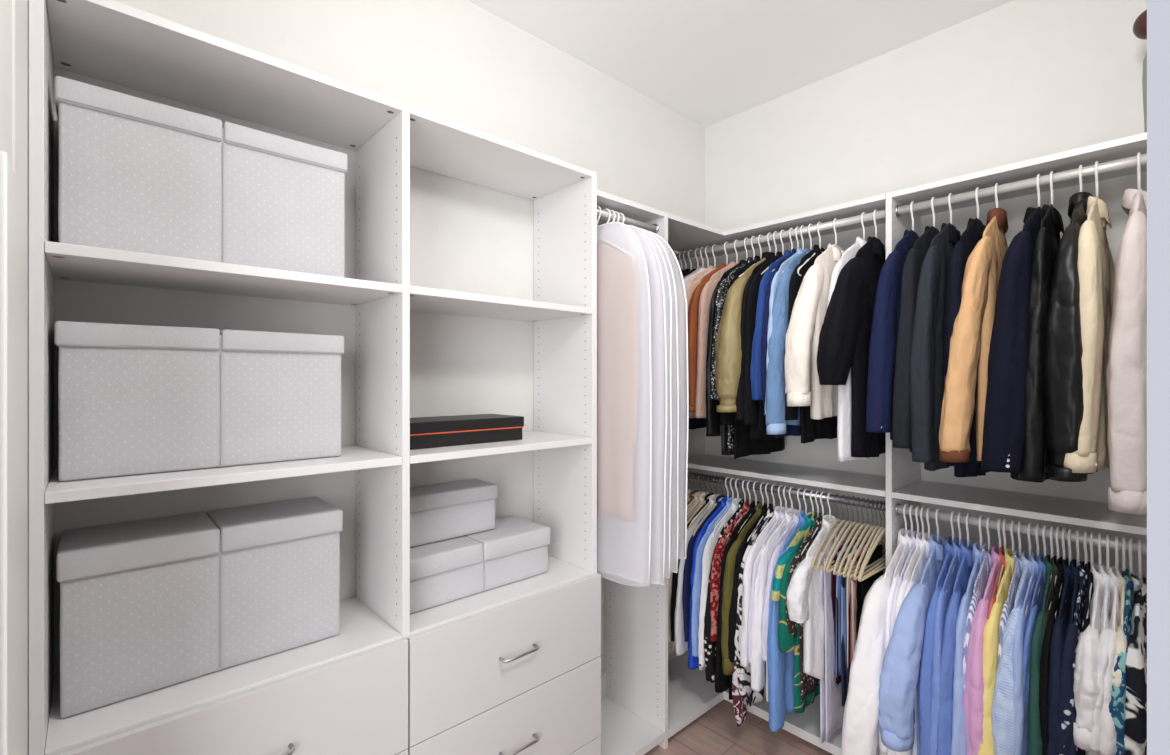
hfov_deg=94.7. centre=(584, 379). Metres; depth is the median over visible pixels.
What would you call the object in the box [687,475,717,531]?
clothes hanger
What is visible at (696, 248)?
clothes hanger
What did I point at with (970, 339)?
jacket
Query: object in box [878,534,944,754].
shirt
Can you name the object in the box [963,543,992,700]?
shirt
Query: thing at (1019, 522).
clothes hanger
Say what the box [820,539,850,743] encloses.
trousers
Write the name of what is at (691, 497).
blouse
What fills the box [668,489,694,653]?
blouse
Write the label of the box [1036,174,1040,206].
clothes hanger
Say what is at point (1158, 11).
door frame
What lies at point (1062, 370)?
jacket
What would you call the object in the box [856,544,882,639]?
trousers
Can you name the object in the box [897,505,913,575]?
clothes hanger
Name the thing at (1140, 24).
bottle
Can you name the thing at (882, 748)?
shirt
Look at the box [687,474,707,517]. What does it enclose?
clothes hanger
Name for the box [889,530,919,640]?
shirt
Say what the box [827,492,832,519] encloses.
clothes hanger
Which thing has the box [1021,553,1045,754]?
shirt
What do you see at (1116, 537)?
clothes hanger
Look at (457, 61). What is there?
wall
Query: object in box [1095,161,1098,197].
clothes hanger
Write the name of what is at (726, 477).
clothes hanger
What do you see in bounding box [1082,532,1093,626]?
clothes hanger
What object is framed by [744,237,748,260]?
clothes hanger
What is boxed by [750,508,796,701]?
blouse
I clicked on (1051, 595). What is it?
shirt
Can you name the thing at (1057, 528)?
clothes hanger
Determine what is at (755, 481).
clothes hanger
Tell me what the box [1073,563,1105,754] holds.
shirt
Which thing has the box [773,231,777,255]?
clothes hanger
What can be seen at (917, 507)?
clothes hanger
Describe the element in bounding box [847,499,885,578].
clothes hanger
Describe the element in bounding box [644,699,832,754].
floor
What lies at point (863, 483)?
shelf
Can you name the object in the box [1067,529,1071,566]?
clothes hanger
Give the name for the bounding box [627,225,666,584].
bag
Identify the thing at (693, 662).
shirt
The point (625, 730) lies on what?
shelf
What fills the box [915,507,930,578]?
clothes hanger
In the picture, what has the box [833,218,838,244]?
clothes hanger
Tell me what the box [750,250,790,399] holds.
shirt
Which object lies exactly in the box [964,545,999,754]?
shirt
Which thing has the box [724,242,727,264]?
clothes hanger
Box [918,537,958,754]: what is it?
shirt
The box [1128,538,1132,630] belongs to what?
clothes hanger
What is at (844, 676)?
trousers
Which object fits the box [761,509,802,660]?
shirt
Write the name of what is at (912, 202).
clothes hanger
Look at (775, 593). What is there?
blouse
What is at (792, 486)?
clothes hanger
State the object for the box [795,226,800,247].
clothes hanger
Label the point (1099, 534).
clothes hanger
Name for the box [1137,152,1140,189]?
clothes hanger
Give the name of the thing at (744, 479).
clothes hanger
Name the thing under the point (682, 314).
bag
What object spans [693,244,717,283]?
clothes hanger
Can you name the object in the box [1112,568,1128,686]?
shirt
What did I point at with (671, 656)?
baseboard
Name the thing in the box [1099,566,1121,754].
shirt
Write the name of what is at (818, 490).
clothes hanger
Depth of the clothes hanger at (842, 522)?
2.02 m
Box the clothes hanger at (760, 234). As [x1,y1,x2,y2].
[739,234,763,276]
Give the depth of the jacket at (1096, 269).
1.39 m
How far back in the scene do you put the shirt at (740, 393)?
2.11 m
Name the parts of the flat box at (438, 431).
lid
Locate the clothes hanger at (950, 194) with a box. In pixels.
[948,193,952,223]
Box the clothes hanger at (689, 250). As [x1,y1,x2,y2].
[688,250,693,270]
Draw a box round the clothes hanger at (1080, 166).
[1079,165,1082,191]
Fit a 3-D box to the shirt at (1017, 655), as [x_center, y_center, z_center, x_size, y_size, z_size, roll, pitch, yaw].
[1.391,0.868,1.664,0.567,0.662,0.057,0,0,-41]
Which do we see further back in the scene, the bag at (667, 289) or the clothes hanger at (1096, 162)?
the bag at (667, 289)
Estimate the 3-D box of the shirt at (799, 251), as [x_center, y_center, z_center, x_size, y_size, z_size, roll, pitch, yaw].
[0.889,-0.190,2.211,0.576,0.700,0.056,0,0,-44]
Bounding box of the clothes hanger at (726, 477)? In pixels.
[725,477,730,498]
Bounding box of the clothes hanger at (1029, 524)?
[1027,523,1031,558]
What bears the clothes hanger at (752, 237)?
hanging from the closet at (690, 695)
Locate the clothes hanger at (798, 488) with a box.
[781,488,802,544]
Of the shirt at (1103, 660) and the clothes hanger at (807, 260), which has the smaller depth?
the shirt at (1103, 660)
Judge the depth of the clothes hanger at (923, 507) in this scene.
1.88 m
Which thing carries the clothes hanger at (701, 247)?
hanging from the closet at (690, 695)
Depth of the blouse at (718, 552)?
2.21 m
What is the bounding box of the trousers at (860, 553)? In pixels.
[850,546,869,666]
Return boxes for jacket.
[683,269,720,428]
[688,263,726,411]
[706,260,745,454]
[710,257,752,452]
[715,252,774,411]
[765,248,810,434]
[785,244,843,418]
[939,208,1007,461]
[1018,204,1063,480]
[1043,192,1097,481]
[1064,196,1114,472]
[1106,188,1146,513]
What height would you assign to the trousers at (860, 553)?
0.418 m
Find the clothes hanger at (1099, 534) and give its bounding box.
[1098,533,1101,571]
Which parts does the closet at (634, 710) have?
rod, panel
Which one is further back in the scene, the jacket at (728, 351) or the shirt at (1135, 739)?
the jacket at (728, 351)
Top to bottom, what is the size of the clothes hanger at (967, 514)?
0.244 m
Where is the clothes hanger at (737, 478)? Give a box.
[715,478,739,538]
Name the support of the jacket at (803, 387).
in the closet at (690, 695)
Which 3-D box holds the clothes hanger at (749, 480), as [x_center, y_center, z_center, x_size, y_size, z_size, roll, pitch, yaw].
[0.731,0.567,2.388,0.385,0.244,0.010,0,0,-41]
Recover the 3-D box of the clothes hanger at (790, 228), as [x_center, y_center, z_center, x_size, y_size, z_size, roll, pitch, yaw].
[0.862,-0.510,2.244,0.385,0.244,0.010,0,0,-41]
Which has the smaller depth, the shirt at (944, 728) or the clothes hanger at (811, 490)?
the shirt at (944, 728)
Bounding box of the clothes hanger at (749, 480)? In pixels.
[727,480,752,536]
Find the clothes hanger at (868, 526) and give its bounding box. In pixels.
[843,499,885,577]
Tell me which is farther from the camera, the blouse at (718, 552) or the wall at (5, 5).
the blouse at (718, 552)
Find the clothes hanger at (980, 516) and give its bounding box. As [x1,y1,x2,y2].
[978,515,982,550]
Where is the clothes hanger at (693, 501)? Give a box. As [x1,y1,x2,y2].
[687,473,702,508]
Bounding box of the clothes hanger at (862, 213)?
[861,212,866,239]
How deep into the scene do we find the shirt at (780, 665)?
2.02 m
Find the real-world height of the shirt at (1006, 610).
0.658 m
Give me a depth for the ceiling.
2.14 m
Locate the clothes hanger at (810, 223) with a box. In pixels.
[808,223,812,249]
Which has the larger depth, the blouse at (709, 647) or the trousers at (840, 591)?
the blouse at (709, 647)
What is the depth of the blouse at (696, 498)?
2.54 m
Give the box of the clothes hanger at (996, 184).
[994,183,998,207]
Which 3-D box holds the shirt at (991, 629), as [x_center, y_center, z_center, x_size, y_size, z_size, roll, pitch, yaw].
[1.352,0.878,1.709,0.578,0.683,0.066,0,0,-40]
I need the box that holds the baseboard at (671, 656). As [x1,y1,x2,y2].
[601,651,686,699]
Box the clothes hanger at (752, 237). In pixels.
[730,236,756,280]
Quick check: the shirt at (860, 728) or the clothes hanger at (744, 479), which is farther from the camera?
the clothes hanger at (744, 479)
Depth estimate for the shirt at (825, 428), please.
2.07 m
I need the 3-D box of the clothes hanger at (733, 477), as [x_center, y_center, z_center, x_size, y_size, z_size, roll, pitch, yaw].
[0.673,0.567,2.451,0.385,0.244,0.010,0,0,-42]
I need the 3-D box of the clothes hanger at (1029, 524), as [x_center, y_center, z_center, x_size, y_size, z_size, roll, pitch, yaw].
[1.382,0.567,1.675,0.385,0.244,0.010,0,0,-41]
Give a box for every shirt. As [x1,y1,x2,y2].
[668,492,708,641]
[671,493,714,641]
[674,494,719,655]
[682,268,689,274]
[682,495,724,641]
[688,496,730,669]
[691,497,735,656]
[698,498,741,669]
[719,256,784,458]
[721,502,765,674]
[728,503,771,661]
[736,253,774,439]
[744,251,784,435]
[747,507,788,663]
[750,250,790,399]
[761,249,800,437]
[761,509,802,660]
[765,248,802,414]
[767,510,809,731]
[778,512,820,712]
[785,245,836,442]
[786,514,853,679]
[827,237,883,461]
[841,528,907,754]
[878,529,913,753]
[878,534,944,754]
[887,531,924,754]
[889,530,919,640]
[894,532,931,754]
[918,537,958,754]
[930,538,966,754]
[936,539,973,754]
[950,542,987,754]
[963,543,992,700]
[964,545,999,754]
[978,547,1014,754]
[987,546,1010,618]
[991,550,1036,754]
[997,549,1022,665]
[1012,552,1043,754]
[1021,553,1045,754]
[1027,555,1052,754]
[1039,557,1063,754]
[1043,556,1057,637]
[1047,558,1075,754]
[1055,559,1083,754]
[1059,561,1086,754]
[1073,562,1097,754]
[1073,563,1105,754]
[1090,565,1114,754]
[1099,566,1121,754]
[1109,569,1137,754]
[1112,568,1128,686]
[1119,570,1146,754]
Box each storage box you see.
[410,479,497,546]
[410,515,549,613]
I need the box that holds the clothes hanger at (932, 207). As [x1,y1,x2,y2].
[931,197,935,226]
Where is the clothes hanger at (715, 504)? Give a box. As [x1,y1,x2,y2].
[693,476,723,536]
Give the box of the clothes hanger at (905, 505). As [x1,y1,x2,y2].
[903,504,907,533]
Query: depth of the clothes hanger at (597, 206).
1.95 m
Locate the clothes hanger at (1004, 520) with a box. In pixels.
[996,519,1006,595]
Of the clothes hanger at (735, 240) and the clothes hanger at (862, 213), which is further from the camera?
the clothes hanger at (735, 240)
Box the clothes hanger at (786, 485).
[778,485,788,525]
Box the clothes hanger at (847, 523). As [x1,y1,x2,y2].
[823,495,867,571]
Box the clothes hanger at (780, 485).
[769,485,783,528]
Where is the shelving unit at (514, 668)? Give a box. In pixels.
[28,0,600,754]
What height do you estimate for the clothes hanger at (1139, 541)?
0.244 m
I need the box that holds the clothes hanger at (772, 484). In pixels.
[754,484,776,540]
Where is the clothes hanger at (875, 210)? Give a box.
[873,209,878,237]
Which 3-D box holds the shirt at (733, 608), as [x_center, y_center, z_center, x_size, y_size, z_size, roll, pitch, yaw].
[0.786,0.923,2.330,0.574,0.772,0.053,0,0,-44]
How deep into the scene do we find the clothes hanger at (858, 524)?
1.97 m
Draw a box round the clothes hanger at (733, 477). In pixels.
[713,477,734,527]
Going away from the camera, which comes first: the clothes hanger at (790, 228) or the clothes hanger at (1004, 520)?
the clothes hanger at (1004, 520)
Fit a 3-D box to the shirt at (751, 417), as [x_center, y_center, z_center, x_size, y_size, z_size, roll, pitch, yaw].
[0.834,-0.153,2.278,0.547,0.763,0.049,0,0,-40]
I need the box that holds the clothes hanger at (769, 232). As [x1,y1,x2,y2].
[767,232,772,251]
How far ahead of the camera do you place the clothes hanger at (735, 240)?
2.43 m
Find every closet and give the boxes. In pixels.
[597,190,667,754]
[668,132,1146,754]
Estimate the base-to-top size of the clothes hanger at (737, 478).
0.244 m
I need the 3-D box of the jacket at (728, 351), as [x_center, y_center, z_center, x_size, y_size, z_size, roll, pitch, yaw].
[0.782,-0.204,2.328,0.682,0.674,0.126,0,0,-42]
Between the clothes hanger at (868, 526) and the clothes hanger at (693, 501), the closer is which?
the clothes hanger at (868, 526)
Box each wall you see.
[0,0,27,754]
[54,0,704,676]
[705,0,1146,578]
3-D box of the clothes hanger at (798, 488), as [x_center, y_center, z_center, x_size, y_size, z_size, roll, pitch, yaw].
[0.885,0.567,2.219,0.385,0.244,0.010,0,0,-42]
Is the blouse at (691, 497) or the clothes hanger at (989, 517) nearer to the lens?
the clothes hanger at (989, 517)
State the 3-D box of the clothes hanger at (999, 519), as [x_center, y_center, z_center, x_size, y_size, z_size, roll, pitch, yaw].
[1.332,0.567,1.730,0.385,0.244,0.010,0,0,-42]
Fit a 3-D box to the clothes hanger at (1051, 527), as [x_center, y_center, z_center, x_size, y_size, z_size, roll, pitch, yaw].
[1.417,0.567,1.636,0.385,0.244,0.010,0,0,-44]
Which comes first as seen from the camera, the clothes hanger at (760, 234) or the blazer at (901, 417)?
the blazer at (901, 417)
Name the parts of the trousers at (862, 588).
trouser leg, trouser leg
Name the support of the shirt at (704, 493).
in the closet at (690, 695)
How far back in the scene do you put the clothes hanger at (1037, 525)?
1.65 m
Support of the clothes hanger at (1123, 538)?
hanging from the closet at (690, 695)
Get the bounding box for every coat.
[685,266,716,415]
[695,262,736,417]
[981,206,1048,482]
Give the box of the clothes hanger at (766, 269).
[761,230,785,274]
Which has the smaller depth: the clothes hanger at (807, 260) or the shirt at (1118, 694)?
the shirt at (1118, 694)
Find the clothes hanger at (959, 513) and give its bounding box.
[946,512,961,592]
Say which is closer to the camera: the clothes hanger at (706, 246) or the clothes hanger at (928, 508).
the clothes hanger at (928, 508)
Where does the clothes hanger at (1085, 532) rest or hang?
hanging from the closet at (690, 695)
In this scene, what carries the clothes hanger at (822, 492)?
hanging from the closet at (690, 695)
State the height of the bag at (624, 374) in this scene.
1.259 m
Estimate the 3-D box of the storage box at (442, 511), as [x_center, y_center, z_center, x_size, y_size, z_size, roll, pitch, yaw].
[-0.483,0.433,1.765,0.378,0.154,0.150,0,0,-42]
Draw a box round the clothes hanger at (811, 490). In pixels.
[810,490,815,514]
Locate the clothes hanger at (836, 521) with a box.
[811,494,857,568]
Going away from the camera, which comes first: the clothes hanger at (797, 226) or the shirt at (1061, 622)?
the shirt at (1061, 622)
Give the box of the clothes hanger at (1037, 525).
[1025,524,1039,617]
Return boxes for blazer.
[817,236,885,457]
[866,230,918,439]
[892,226,938,452]
[910,223,960,470]
[943,218,990,477]
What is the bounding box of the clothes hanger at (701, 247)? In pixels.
[700,247,703,267]
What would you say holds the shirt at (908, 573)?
hanging from the clothes hanger at (923, 507)
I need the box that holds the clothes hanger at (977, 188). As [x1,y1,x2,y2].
[975,187,979,218]
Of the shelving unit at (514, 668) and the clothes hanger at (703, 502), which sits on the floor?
the shelving unit at (514, 668)
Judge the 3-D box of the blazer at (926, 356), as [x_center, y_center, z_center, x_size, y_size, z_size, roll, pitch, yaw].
[1.240,-0.123,1.833,0.580,0.824,0.077,0,0,-41]
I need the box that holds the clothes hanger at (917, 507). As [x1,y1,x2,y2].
[911,506,919,556]
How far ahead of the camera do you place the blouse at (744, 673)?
2.13 m
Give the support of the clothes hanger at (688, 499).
hanging from the closet at (690, 695)
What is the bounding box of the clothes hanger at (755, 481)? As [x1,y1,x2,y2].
[739,481,758,530]
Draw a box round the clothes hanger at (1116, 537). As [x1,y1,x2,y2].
[1115,536,1118,572]
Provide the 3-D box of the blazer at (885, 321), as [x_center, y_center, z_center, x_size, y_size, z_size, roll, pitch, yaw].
[1.155,-0.165,1.925,0.614,0.739,0.105,0,0,-44]
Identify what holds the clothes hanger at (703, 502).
hanging from the closet at (690, 695)
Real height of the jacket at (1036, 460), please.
0.809 m
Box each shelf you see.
[601,697,664,754]
[668,651,878,754]
[688,454,885,496]
[892,481,1146,534]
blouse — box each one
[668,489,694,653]
[668,491,703,649]
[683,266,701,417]
[687,490,698,504]
[704,499,747,692]
[710,500,752,641]
[735,504,777,706]
[740,506,783,666]
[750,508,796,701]
[770,511,815,600]
[785,513,825,700]
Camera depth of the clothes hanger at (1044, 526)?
1.64 m
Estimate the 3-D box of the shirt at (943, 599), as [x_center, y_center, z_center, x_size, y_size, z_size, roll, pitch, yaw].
[1.255,0.903,1.813,0.564,0.732,0.065,0,0,-43]
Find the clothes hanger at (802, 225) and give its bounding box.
[783,225,805,271]
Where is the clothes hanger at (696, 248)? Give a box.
[695,248,698,266]
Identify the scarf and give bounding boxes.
[732,656,747,726]
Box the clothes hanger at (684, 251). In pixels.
[683,251,688,268]
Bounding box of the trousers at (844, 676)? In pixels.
[841,542,866,705]
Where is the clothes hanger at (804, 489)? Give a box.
[787,489,808,548]
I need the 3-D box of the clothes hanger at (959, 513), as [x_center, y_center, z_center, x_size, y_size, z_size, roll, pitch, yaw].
[1.259,0.567,1.810,0.385,0.244,0.009,0,0,-43]
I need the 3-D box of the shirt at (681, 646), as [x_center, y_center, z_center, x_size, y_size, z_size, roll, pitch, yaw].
[0.609,0.892,2.523,0.574,0.710,0.049,0,0,-42]
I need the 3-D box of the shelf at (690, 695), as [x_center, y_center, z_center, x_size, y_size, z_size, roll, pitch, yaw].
[0.716,1.421,2.278,0.723,0.037,0.995,0,0,-42]
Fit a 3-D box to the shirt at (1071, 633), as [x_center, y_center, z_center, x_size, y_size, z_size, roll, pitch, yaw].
[1.455,0.842,1.597,0.576,0.610,0.063,0,0,-44]
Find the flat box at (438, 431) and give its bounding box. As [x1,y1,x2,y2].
[410,414,523,449]
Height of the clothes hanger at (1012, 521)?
0.244 m
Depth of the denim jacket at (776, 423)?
2.00 m
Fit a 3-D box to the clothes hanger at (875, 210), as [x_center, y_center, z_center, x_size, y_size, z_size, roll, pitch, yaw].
[1.081,-0.510,2.004,0.385,0.244,0.010,0,0,-44]
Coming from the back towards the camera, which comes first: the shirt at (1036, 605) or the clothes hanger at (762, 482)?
the clothes hanger at (762, 482)
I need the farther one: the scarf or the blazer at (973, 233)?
the scarf
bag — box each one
[597,222,651,586]
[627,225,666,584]
[639,228,671,577]
[643,229,678,572]
[649,231,688,558]
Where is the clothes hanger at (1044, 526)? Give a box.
[1037,525,1046,598]
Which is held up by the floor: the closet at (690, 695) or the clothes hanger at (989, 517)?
the closet at (690, 695)
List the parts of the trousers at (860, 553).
trouser leg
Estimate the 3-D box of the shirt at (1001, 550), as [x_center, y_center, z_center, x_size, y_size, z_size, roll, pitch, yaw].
[1.336,0.877,1.723,0.531,0.679,0.046,0,0,-43]
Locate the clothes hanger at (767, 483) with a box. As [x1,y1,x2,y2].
[747,483,770,541]
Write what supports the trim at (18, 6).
attached to the wall at (5, 5)
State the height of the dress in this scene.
0.797 m
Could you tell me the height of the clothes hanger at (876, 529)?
0.247 m
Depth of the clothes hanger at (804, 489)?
2.19 m
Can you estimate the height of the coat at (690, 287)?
0.697 m
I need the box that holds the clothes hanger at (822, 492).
[801,491,824,554]
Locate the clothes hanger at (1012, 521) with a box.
[1010,520,1014,556]
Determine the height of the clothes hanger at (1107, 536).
0.244 m
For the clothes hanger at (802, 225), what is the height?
0.244 m
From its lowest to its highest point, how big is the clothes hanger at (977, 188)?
0.244 m
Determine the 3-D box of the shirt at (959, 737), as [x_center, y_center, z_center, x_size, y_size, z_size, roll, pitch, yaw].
[1.296,0.894,1.769,0.582,0.715,0.065,0,0,-44]
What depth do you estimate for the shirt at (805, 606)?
1.99 m
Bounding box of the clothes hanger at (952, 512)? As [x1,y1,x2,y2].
[950,511,954,543]
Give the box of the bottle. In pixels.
[1133,9,1146,132]
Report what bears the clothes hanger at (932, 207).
hanging from the closet at (690, 695)
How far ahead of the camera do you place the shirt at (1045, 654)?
1.45 m
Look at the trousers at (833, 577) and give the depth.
2.05 m
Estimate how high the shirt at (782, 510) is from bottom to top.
0.558 m
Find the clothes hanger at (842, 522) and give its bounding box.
[817,495,863,570]
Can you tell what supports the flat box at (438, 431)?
on the shelving unit at (514, 668)
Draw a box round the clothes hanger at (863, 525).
[838,498,884,575]
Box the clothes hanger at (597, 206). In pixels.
[597,206,600,223]
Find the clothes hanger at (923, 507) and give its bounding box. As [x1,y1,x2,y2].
[913,506,924,564]
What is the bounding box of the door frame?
[1147,0,1169,754]
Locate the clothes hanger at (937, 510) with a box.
[935,509,939,540]
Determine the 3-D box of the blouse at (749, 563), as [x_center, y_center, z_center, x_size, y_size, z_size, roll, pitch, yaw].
[0.825,0.828,2.284,0.567,0.583,0.067,0,0,-42]
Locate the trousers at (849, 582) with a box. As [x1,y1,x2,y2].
[847,542,870,667]
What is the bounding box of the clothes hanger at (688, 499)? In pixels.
[687,472,696,502]
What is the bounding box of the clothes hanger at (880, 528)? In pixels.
[858,501,885,581]
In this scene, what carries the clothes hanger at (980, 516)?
hanging from the closet at (690, 695)
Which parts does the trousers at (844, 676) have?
trouser leg, trouser leg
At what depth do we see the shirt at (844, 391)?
1.92 m
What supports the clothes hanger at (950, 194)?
hanging from the closet at (690, 695)
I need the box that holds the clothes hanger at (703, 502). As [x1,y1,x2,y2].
[687,474,712,524]
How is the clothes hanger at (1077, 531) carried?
hanging from the closet at (690, 695)
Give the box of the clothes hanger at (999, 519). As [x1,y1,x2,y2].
[997,518,1001,548]
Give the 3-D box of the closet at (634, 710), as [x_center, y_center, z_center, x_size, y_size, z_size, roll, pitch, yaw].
[0.073,0.403,2.153,0.394,2.140,0.340,0,0,-42]
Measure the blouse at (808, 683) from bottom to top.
0.668 m
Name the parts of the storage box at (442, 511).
lid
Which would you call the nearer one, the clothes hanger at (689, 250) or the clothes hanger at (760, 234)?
the clothes hanger at (760, 234)
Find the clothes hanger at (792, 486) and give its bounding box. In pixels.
[770,486,794,546]
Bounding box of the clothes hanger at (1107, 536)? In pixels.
[1106,535,1109,573]
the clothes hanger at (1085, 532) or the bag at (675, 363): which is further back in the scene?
the bag at (675, 363)
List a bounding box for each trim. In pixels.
[0,151,17,754]
[12,0,25,754]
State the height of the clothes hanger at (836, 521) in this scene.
0.247 m
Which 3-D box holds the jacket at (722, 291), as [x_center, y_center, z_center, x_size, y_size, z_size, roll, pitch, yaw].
[0.743,-0.117,2.379,0.581,0.846,0.063,0,0,-41]
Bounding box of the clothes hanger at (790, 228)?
[772,228,794,271]
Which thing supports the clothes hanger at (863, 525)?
hanging from the closet at (690, 695)
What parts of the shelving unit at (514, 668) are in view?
panel, shelf, shelf, shelf, panel, drawer, handle, drawer, panel, shelf, shelf, shelf, drawer, drawer, handle, handle, panel, drawer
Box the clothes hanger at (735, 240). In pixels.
[714,240,738,281]
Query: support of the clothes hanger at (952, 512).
hanging from the closet at (690, 695)
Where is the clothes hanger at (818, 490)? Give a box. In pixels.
[812,490,820,528]
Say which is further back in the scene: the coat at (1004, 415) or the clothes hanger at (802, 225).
the clothes hanger at (802, 225)
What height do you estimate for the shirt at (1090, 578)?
0.592 m
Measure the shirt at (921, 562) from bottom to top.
0.733 m
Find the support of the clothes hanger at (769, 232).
hanging from the closet at (690, 695)
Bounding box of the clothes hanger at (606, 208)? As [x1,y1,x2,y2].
[601,208,610,222]
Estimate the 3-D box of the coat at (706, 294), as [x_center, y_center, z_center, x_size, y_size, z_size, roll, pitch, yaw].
[0.682,-0.186,2.438,0.554,0.697,0.066,0,0,-41]
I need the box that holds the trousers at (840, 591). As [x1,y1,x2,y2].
[836,541,861,676]
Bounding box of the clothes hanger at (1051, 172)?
[1049,171,1053,206]
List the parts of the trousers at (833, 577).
trouser leg, trouser leg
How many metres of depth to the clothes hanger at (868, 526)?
1.95 m
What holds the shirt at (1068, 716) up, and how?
hanging from the clothes hanger at (1085, 532)
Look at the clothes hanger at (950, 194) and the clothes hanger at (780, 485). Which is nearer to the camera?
the clothes hanger at (950, 194)
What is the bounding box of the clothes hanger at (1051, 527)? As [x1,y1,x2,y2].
[1050,526,1053,577]
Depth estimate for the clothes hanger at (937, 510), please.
1.85 m
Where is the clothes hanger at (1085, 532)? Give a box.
[1078,531,1087,621]
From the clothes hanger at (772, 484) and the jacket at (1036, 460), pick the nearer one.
the jacket at (1036, 460)
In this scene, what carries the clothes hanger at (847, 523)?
hanging from the closet at (690, 695)
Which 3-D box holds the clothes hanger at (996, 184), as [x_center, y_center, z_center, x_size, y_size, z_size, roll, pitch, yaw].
[1.326,-0.510,1.736,0.385,0.244,0.009,0,0,-44]
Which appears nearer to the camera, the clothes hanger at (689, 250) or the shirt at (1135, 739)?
the shirt at (1135, 739)
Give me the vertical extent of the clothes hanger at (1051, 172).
0.244 m
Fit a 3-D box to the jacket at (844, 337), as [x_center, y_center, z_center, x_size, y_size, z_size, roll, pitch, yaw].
[1.060,-0.129,2.023,0.709,0.812,0.129,0,0,-44]
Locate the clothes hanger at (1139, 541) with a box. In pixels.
[1138,540,1141,579]
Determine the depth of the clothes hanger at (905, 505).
1.92 m
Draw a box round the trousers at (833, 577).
[831,540,856,684]
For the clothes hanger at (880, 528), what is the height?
0.247 m
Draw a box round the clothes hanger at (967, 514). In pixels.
[965,513,969,546]
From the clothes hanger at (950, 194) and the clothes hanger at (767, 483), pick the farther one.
the clothes hanger at (767, 483)
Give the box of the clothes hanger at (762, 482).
[760,482,764,505]
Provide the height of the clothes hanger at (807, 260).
0.244 m
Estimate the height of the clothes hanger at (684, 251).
0.244 m
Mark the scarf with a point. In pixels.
(740, 704)
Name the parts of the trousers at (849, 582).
trouser leg, trouser leg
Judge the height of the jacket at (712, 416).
0.857 m
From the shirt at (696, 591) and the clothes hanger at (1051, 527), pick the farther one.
the shirt at (696, 591)
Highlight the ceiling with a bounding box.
[468,0,1013,126]
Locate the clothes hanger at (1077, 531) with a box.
[1076,530,1079,582]
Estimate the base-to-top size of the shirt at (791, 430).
0.772 m
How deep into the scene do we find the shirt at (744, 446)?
2.25 m
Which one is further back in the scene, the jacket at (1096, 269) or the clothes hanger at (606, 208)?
the clothes hanger at (606, 208)
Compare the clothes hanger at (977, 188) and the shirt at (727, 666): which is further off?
the shirt at (727, 666)
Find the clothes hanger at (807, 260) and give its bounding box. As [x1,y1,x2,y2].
[797,222,822,275]
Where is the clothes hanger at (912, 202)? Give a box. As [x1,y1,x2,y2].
[910,201,914,230]
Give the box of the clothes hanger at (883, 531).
[859,501,885,581]
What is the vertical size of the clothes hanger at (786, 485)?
0.244 m
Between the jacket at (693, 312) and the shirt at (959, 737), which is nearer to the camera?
the shirt at (959, 737)
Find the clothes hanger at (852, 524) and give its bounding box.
[826,496,872,572]
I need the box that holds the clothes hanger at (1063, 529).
[1055,528,1065,618]
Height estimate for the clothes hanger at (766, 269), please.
0.244 m
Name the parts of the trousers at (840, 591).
trouser leg, trouser leg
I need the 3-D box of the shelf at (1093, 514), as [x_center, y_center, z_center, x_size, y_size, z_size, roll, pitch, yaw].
[1.553,0.411,1.656,0.328,0.020,1.009,0,0,-42]
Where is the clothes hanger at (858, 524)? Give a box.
[833,497,878,574]
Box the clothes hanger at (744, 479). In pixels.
[736,479,746,516]
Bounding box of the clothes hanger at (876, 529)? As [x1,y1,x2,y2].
[853,500,885,579]
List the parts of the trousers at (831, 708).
trouser leg, trouser leg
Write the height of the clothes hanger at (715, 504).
0.247 m
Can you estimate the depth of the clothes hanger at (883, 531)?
1.90 m
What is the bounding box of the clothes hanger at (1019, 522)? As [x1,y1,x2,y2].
[1009,521,1021,607]
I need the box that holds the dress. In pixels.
[715,501,759,699]
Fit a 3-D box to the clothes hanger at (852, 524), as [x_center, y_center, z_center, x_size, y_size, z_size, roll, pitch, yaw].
[1.026,0.571,2.064,0.456,0.247,0.007,0,0,-42]
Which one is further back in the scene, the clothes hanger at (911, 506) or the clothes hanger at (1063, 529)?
the clothes hanger at (911, 506)
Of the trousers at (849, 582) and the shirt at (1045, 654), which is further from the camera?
the trousers at (849, 582)
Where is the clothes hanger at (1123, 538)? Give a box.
[1120,537,1125,609]
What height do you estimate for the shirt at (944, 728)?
0.735 m
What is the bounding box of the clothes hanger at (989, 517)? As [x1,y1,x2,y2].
[977,516,990,591]
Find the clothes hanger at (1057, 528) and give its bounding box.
[1049,527,1059,608]
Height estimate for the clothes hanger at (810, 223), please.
0.244 m
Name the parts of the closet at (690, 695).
panel, rod, rod, panel, panel, rod, rod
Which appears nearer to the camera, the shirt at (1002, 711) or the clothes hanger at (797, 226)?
the shirt at (1002, 711)
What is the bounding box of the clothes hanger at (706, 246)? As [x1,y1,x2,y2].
[685,246,708,286]
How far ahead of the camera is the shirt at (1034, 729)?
1.46 m
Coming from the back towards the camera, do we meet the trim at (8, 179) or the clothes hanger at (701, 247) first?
the clothes hanger at (701, 247)

